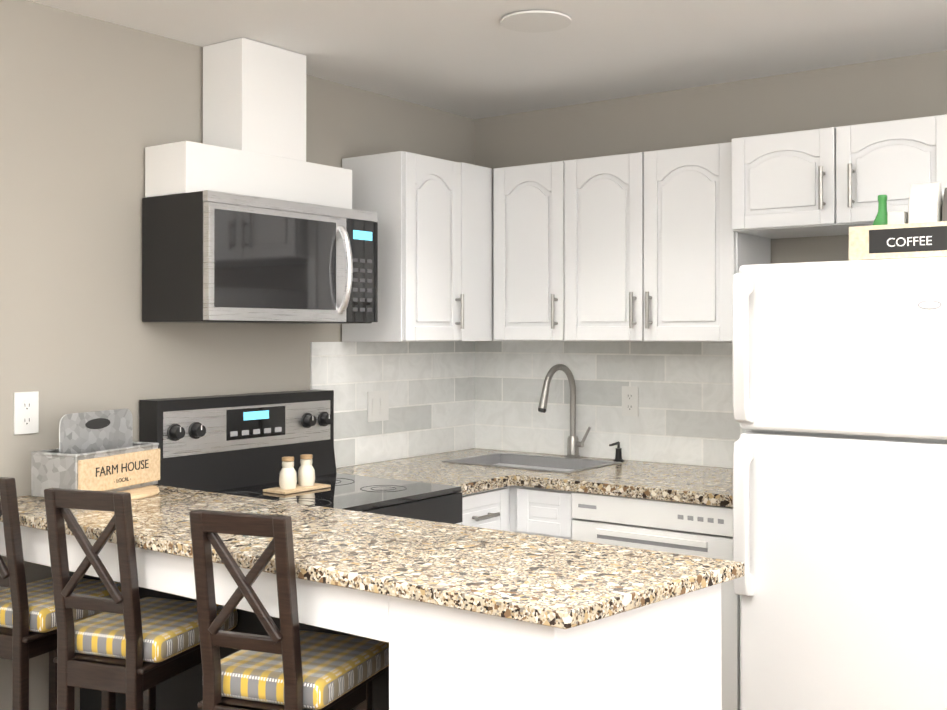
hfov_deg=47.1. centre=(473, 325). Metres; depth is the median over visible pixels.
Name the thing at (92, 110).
wall
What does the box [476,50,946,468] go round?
wall
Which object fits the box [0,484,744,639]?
countertop
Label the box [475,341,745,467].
backsplash
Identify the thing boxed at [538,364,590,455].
faucet
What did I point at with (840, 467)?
refrigerator
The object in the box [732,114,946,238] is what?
upper cabinet
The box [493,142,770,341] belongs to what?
upper cabinet
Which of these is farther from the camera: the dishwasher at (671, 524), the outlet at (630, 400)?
the outlet at (630, 400)
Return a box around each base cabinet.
[376,588,720,709]
[456,500,499,529]
[528,508,571,539]
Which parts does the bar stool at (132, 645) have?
seat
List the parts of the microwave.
handle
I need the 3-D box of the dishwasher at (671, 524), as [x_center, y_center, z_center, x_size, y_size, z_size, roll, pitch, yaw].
[0.740,1.001,3.729,0.590,0.874,0.584,0,-1,37]
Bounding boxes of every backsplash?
[310,341,474,467]
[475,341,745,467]
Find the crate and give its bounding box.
[849,182,946,259]
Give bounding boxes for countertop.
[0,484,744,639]
[336,448,732,523]
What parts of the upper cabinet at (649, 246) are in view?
handle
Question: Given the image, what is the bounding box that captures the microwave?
[142,190,377,323]
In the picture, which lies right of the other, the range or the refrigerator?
the refrigerator
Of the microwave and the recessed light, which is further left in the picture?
the microwave
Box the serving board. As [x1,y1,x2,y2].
[118,485,159,499]
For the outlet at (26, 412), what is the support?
attached to the wall at (92, 110)
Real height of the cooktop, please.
0.017 m
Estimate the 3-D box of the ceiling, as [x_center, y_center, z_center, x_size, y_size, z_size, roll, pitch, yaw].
[0.067,-0.976,0.435,5.440,0.100,7.040,0,-1,37]
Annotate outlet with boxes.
[14,391,38,434]
[622,386,638,416]
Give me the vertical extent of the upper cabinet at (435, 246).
0.680 m
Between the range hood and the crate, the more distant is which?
the range hood
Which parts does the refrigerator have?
handle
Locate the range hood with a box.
[145,37,351,208]
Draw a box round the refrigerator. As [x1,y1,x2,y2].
[732,257,946,709]
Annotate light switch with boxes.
[367,390,388,421]
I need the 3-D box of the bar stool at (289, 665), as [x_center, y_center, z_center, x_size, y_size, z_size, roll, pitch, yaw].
[-0.385,0.898,2.292,0.290,1.060,0.414,0,0,22]
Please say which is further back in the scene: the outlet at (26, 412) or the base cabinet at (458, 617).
the outlet at (26, 412)
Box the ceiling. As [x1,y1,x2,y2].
[28,0,946,118]
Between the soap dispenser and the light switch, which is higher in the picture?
the light switch
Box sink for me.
[448,452,623,471]
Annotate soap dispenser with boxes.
[609,441,623,461]
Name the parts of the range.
door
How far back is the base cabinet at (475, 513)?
3.69 m
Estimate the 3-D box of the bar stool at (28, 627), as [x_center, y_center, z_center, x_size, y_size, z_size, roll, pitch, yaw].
[-1.140,0.902,2.845,0.290,1.060,0.414,0,0,25]
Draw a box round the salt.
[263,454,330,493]
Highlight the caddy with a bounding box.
[31,408,159,496]
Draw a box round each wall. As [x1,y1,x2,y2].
[0,0,475,709]
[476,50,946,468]
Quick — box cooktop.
[213,473,460,510]
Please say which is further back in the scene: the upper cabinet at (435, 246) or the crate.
the upper cabinet at (435, 246)
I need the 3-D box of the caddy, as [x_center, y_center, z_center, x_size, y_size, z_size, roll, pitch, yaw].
[-1.048,0.350,3.034,0.171,0.220,0.335,0,0,23]
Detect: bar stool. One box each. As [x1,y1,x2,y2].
[0,477,120,709]
[44,488,237,709]
[189,509,388,709]
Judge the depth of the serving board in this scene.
3.01 m
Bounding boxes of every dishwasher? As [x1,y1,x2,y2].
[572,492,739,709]
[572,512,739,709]
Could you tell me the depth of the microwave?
3.30 m
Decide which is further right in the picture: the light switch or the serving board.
the light switch
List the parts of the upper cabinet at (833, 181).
handle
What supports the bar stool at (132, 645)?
on the floor
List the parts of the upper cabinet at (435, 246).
handle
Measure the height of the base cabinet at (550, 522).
0.877 m
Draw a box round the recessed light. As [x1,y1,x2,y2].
[500,10,570,32]
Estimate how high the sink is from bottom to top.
0.198 m
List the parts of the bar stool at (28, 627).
seat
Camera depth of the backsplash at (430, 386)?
4.29 m
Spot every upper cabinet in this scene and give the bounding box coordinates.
[342,151,492,341]
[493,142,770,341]
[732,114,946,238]
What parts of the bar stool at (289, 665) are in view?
seat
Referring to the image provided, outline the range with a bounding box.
[139,390,461,524]

